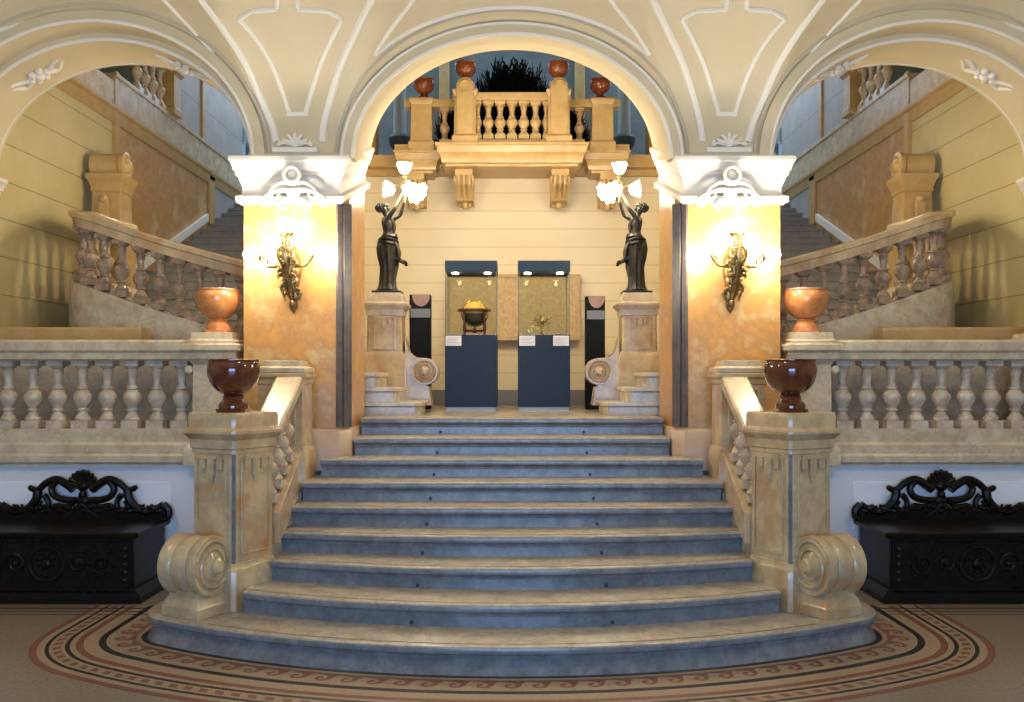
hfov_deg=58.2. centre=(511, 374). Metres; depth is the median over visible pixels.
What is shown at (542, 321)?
armillary sphere
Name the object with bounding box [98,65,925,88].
ceiling
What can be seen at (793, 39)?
trim
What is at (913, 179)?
newel post
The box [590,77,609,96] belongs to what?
urn
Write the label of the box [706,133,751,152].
crest
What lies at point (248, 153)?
trim
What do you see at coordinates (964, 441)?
balustrade
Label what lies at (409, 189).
shade
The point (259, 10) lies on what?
trim
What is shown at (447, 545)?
staircase
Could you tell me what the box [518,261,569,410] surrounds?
display case
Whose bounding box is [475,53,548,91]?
potted plant
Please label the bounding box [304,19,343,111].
trim
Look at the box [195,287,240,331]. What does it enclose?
urn
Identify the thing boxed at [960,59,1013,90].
rosette
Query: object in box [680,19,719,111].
trim
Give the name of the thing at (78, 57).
arch
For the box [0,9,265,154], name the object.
trim
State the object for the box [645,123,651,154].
pier
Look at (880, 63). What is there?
trim
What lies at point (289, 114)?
trim
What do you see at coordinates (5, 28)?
trim
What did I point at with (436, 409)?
floor
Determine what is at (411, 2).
trim
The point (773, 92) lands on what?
trim
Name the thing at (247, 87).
trim
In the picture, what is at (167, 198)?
wall
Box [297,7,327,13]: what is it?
trim
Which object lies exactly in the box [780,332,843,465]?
corner newel
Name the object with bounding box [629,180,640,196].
shade
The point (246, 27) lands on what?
trim
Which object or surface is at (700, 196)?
pier
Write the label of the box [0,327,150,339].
trim
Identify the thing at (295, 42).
ceiling
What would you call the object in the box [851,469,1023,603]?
bench
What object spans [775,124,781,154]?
column
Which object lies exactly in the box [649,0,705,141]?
trim
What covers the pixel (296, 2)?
trim
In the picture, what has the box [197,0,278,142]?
trim
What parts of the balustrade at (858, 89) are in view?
post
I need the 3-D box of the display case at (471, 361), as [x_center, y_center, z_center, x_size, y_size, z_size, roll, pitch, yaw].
[-0.428,-0.410,9.855,0.544,1.570,0.530,0,0,0]
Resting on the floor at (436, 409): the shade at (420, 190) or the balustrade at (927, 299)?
the balustrade at (927, 299)
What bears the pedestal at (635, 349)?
on the floor at (436, 409)
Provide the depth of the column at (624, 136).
14.51 m
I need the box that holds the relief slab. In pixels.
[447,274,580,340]
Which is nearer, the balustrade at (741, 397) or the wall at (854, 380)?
the balustrade at (741, 397)
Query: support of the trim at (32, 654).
on the floor at (21, 680)
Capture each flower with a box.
[28,68,49,83]
[174,61,193,75]
[830,61,849,75]
[974,68,995,83]
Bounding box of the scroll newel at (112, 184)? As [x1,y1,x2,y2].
[85,152,137,287]
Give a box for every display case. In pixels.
[445,261,497,410]
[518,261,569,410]
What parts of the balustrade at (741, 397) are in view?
handrail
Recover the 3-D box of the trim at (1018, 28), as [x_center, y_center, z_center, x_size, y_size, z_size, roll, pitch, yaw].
[3.445,-2.855,7.680,1.941,0.373,0.099,0,0,2]
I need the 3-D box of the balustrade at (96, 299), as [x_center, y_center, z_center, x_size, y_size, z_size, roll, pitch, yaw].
[-3.104,-0.618,9.111,3.184,2.126,1.230,0,0,21]
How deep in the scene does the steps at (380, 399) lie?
8.63 m
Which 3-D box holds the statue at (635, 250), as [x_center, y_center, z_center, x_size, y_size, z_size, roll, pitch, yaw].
[1.137,-1.481,9.361,0.545,1.337,0.484,0,0,0]
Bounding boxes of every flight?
[136,203,243,330]
[780,203,887,330]
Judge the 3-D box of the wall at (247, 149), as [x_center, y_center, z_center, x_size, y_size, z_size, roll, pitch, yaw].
[0.000,-5.205,22.000,18.000,4.100,0.200,0,0,0]
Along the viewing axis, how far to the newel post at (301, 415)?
7.19 m
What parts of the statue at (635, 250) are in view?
lamp stem, sash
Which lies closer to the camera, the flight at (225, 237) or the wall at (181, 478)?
the wall at (181, 478)
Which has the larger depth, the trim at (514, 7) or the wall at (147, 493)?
the wall at (147, 493)
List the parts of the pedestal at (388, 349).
panel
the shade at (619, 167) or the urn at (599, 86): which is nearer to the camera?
the shade at (619, 167)
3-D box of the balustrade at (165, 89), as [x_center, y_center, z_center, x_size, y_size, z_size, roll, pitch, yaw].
[-4.800,-3.960,12.260,0.340,0.690,1.520,0,0,0]
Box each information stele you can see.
[409,295,431,408]
[585,296,604,409]
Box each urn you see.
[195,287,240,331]
[206,359,260,411]
[414,77,433,96]
[455,59,475,77]
[548,59,568,77]
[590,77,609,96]
[763,359,817,411]
[783,287,828,331]
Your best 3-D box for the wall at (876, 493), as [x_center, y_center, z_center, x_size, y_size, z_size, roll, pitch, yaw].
[3.730,1.095,7.721,1.740,0.400,0.018,0,0,0]
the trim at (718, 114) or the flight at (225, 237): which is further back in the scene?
the flight at (225, 237)
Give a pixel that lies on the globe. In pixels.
(474, 314)
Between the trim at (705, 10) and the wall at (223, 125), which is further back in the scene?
the wall at (223, 125)
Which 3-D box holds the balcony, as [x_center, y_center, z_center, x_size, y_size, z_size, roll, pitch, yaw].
[0.000,-2.763,11.100,4.700,1.504,0.800,0,0,0]
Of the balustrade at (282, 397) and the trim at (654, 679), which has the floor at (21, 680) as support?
the trim at (654, 679)
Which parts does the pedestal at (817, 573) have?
panel, panel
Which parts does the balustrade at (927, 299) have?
handrail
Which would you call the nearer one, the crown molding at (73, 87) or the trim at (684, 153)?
the trim at (684, 153)
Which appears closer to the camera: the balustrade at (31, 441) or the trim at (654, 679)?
the trim at (654, 679)
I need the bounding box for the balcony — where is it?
[365,77,658,210]
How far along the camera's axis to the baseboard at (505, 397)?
11.47 m
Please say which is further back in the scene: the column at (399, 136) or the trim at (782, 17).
the column at (399, 136)
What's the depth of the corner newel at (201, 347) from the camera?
7.65 m
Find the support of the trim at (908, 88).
attached to the wall at (800, 125)
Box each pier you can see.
[0,177,7,194]
[228,147,373,470]
[372,123,378,154]
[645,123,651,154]
[650,147,795,470]
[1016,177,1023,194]
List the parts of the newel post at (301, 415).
panel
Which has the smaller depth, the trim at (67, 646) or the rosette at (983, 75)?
the trim at (67, 646)
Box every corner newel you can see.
[180,332,243,465]
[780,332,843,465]
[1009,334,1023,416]
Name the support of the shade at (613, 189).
hanging from the statue at (635, 250)
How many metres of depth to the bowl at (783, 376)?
6.24 m
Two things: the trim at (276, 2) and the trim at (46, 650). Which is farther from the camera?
the trim at (276, 2)
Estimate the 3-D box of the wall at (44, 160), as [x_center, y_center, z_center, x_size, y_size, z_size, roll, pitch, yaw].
[-4.900,-1.205,9.750,0.200,4.100,2.700,0,0,0]
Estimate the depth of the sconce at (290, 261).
7.43 m
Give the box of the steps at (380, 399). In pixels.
[365,373,427,414]
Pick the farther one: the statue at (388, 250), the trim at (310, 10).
the statue at (388, 250)
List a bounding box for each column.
[242,124,248,154]
[388,87,409,154]
[614,87,635,154]
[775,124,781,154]
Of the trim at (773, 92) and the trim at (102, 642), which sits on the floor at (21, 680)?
the trim at (102, 642)
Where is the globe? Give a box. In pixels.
[458,300,491,334]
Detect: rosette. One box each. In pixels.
[10,59,63,90]
[156,54,209,80]
[814,54,867,80]
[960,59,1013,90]
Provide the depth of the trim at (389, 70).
7.64 m
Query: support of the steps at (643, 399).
on the floor at (436, 409)
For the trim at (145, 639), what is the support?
on the floor at (21, 680)
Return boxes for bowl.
[206,359,260,394]
[763,359,817,394]
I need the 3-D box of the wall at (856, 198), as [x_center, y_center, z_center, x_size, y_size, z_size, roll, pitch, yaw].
[4.900,-1.190,12.900,0.200,4.070,3.600,0,0,0]
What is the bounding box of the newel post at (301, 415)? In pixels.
[257,360,316,488]
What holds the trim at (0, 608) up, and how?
on the floor at (21, 680)
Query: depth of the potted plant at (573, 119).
13.41 m
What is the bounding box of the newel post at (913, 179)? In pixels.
[886,152,938,287]
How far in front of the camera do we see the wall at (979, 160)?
9.43 m
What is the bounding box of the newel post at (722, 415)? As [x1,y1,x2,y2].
[707,360,766,488]
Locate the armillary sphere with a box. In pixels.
[532,315,551,334]
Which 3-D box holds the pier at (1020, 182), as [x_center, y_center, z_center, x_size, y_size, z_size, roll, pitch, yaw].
[5.130,-0.527,8.014,0.940,2.565,0.988,0,0,0]
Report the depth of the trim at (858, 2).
7.54 m
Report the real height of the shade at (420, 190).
0.164 m
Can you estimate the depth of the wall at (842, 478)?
7.72 m
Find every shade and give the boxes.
[383,180,394,196]
[397,162,411,173]
[402,181,417,197]
[409,194,420,203]
[415,183,426,199]
[597,183,608,199]
[603,194,614,203]
[606,181,621,197]
[612,162,626,173]
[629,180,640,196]
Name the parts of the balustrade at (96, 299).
handrail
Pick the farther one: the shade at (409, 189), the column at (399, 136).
the column at (399, 136)
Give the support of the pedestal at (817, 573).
on the staircase at (447, 545)
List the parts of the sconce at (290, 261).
globe, arm, globe, arm, globe, stem, arm, globe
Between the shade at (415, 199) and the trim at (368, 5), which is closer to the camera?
the trim at (368, 5)
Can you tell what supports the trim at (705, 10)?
attached to the ceiling at (295, 42)
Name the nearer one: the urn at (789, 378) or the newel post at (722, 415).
the urn at (789, 378)
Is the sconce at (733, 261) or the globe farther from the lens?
the globe
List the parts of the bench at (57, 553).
lid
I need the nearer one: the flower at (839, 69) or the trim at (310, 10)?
the trim at (310, 10)
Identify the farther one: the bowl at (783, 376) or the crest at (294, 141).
the crest at (294, 141)
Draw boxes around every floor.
[0,589,1023,701]
[365,405,658,415]
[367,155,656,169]
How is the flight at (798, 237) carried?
attached to the wall at (856, 198)
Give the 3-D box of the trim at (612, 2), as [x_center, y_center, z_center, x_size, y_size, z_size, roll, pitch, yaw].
[0.932,-2.806,7.378,0.499,0.409,0.040,0,0,-35]
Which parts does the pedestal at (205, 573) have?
panel, panel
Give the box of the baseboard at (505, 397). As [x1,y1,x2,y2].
[432,390,584,404]
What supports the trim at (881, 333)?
on the wall at (854, 380)
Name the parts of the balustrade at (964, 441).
rail, handrail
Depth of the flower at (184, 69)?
8.15 m
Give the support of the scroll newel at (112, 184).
on the flight at (225, 237)
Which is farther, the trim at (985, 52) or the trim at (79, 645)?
the trim at (985, 52)
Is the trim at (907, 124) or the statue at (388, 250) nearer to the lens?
the statue at (388, 250)
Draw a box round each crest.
[272,133,317,152]
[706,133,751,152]
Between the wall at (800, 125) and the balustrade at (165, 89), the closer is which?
the balustrade at (165, 89)
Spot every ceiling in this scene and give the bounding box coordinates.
[0,0,1023,152]
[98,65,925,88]
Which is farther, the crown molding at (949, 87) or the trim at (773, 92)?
the crown molding at (949, 87)
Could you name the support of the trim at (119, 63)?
attached to the wall at (44, 160)
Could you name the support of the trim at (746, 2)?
attached to the ceiling at (295, 42)
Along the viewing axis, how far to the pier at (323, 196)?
7.66 m
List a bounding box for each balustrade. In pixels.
[0,340,192,465]
[68,210,243,339]
[130,65,184,118]
[260,377,303,543]
[720,377,763,543]
[780,210,955,339]
[831,340,1023,465]
[839,65,893,118]
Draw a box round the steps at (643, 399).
[596,373,658,414]
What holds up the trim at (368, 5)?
attached to the ceiling at (295, 42)
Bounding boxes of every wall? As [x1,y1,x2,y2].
[0,86,112,326]
[0,361,192,426]
[0,466,318,556]
[0,482,170,528]
[120,127,207,271]
[178,74,241,222]
[245,146,778,154]
[365,177,658,389]
[379,50,644,154]
[705,466,1023,556]
[782,74,845,222]
[816,127,903,271]
[831,361,1010,426]
[853,482,1023,528]
[911,86,1023,326]
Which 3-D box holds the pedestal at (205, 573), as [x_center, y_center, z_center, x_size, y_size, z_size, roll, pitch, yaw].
[-2.002,0.915,6.247,0.500,1.320,0.802,0,0,28]
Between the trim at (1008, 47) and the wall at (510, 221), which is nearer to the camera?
the trim at (1008, 47)
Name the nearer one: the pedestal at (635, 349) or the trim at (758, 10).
the trim at (758, 10)
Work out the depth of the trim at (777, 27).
7.51 m
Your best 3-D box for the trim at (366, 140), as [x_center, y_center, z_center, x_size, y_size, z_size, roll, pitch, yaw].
[0.000,-2.525,8.120,3.000,1.440,0.800,0,0,0]
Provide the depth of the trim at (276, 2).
7.16 m
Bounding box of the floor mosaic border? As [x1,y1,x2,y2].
[32,606,991,701]
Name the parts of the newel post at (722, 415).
panel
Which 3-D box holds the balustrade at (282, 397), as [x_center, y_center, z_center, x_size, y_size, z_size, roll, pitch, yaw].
[-1.742,0.587,6.860,0.225,1.211,0.722,0,0,0]
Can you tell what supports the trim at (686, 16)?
attached to the ceiling at (295, 42)
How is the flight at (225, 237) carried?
attached to the wall at (167, 198)
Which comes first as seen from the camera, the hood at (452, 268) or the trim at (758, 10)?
the trim at (758, 10)
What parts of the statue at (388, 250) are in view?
sash, lamp stem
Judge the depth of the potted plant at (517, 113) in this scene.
12.95 m
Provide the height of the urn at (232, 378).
0.365 m
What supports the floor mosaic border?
on the floor at (21, 680)
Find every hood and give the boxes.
[445,261,497,276]
[518,261,569,276]
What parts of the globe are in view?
leg, leg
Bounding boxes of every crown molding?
[56,77,241,199]
[782,77,967,199]
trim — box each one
[0,2,270,152]
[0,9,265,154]
[0,21,22,31]
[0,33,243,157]
[0,38,250,152]
[0,63,224,149]
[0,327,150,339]
[0,608,1023,614]
[28,605,995,701]
[44,605,979,701]
[65,605,958,701]
[75,69,241,190]
[76,605,947,701]
[99,605,924,693]
[113,71,214,228]
[115,618,909,688]
[142,629,881,678]
[161,0,213,52]
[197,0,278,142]
[237,10,252,20]
[237,20,290,111]
[248,153,339,154]
[251,7,277,13]
[274,0,279,9]
[287,112,307,116]
[294,0,299,9]
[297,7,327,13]
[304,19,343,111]
[318,0,374,141]
[327,10,342,20]
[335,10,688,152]
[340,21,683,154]
[343,24,680,161]
[358,42,665,159]
[373,0,415,55]
[375,5,511,56]
[439,61,584,126]
[512,5,648,56]
[608,0,650,55]
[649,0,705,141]
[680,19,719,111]
[681,10,696,20]
[684,153,775,154]
[696,7,726,13]
[716,112,736,116]
[724,0,729,9]
[733,20,786,111]
[744,0,749,9]
[745,0,826,142]
[746,7,772,13]
[753,2,1023,152]
[758,9,1023,154]
[769,19,1023,154]
[771,10,786,20]
[773,38,1023,152]
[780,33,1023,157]
[782,69,948,190]
[799,63,1023,149]
[809,71,910,228]
[810,0,862,52]
[873,327,1023,339]
[1001,21,1023,31]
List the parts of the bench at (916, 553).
lid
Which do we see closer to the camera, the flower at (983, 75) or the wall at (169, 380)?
the flower at (983, 75)
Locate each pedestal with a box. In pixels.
[157,411,283,620]
[365,293,439,404]
[584,293,658,404]
[740,411,866,620]
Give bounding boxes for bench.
[0,469,172,603]
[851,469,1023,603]
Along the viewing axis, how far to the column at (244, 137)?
18.51 m
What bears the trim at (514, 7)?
attached to the ceiling at (295, 42)
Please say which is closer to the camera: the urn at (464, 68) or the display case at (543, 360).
the display case at (543, 360)
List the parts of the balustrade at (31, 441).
handrail, rail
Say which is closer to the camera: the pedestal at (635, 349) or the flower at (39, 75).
the flower at (39, 75)
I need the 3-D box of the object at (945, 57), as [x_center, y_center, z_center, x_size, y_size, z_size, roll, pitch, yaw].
[3.500,-2.445,8.210,2.920,1.280,0.620,0,0,0]
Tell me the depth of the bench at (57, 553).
7.04 m
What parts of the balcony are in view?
post, handrail, rail, post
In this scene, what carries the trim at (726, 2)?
attached to the ceiling at (295, 42)
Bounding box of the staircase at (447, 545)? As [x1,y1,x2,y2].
[147,415,876,675]
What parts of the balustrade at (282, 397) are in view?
handrail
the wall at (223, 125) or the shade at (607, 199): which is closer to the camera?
the shade at (607, 199)
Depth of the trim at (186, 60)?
7.89 m
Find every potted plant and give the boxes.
[434,111,453,142]
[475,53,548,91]
[503,104,520,138]
[570,111,589,142]
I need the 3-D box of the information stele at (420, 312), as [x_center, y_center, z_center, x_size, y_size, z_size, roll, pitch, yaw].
[-1.000,-0.250,10.062,0.230,1.250,0.135,0,0,0]
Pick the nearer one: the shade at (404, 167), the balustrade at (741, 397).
the balustrade at (741, 397)
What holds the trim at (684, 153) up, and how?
attached to the ceiling at (295, 42)
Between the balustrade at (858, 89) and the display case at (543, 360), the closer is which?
the display case at (543, 360)
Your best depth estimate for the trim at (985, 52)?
7.89 m
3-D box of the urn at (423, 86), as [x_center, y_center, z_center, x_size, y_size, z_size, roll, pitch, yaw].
[-1.070,-3.463,11.180,0.250,0.256,0.250,0,0,0]
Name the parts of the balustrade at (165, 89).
post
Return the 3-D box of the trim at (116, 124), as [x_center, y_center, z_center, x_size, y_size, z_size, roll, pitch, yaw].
[-4.878,-3.455,12.900,0.245,5.400,3.700,0,0,0]
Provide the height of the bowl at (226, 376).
0.250 m
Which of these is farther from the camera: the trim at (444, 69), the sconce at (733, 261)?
the trim at (444, 69)
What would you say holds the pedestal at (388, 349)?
on the floor at (436, 409)
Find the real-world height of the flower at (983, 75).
0.145 m
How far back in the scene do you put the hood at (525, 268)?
9.60 m
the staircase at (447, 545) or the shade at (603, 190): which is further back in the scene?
the shade at (603, 190)
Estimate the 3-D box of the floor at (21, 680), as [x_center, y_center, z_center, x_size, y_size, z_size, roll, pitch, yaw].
[0.000,1.795,0.860,14.000,0.100,13.720,0,0,0]
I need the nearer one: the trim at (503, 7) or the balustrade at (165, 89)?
the trim at (503, 7)
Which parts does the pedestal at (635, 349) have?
panel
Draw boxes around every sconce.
[243,216,329,312]
[694,216,780,312]
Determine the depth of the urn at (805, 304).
7.68 m
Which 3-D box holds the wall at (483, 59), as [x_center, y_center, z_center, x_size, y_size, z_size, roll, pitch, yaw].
[0.000,-4.480,16.300,4.800,3.550,0.200,0,0,0]
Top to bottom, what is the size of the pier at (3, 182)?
2.565 m
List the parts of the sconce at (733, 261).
globe, arm, stem, globe, arm, globe, arm, globe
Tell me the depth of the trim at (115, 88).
12.30 m
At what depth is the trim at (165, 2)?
7.54 m
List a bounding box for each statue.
[372,162,426,294]
[597,162,651,294]
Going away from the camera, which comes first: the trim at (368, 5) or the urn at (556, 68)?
the trim at (368, 5)
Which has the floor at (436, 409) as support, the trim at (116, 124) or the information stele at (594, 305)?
the information stele at (594, 305)
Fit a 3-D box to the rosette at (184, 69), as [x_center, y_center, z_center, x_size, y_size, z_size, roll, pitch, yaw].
[-2.915,-2.732,8.194,0.665,0.310,0.202,0,0,0]
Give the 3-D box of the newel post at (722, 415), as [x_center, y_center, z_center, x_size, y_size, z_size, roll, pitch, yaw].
[1.810,0.385,7.353,0.410,1.000,0.425,0,0,0]
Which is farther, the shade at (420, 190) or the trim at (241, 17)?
the shade at (420, 190)
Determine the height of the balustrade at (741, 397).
1.211 m

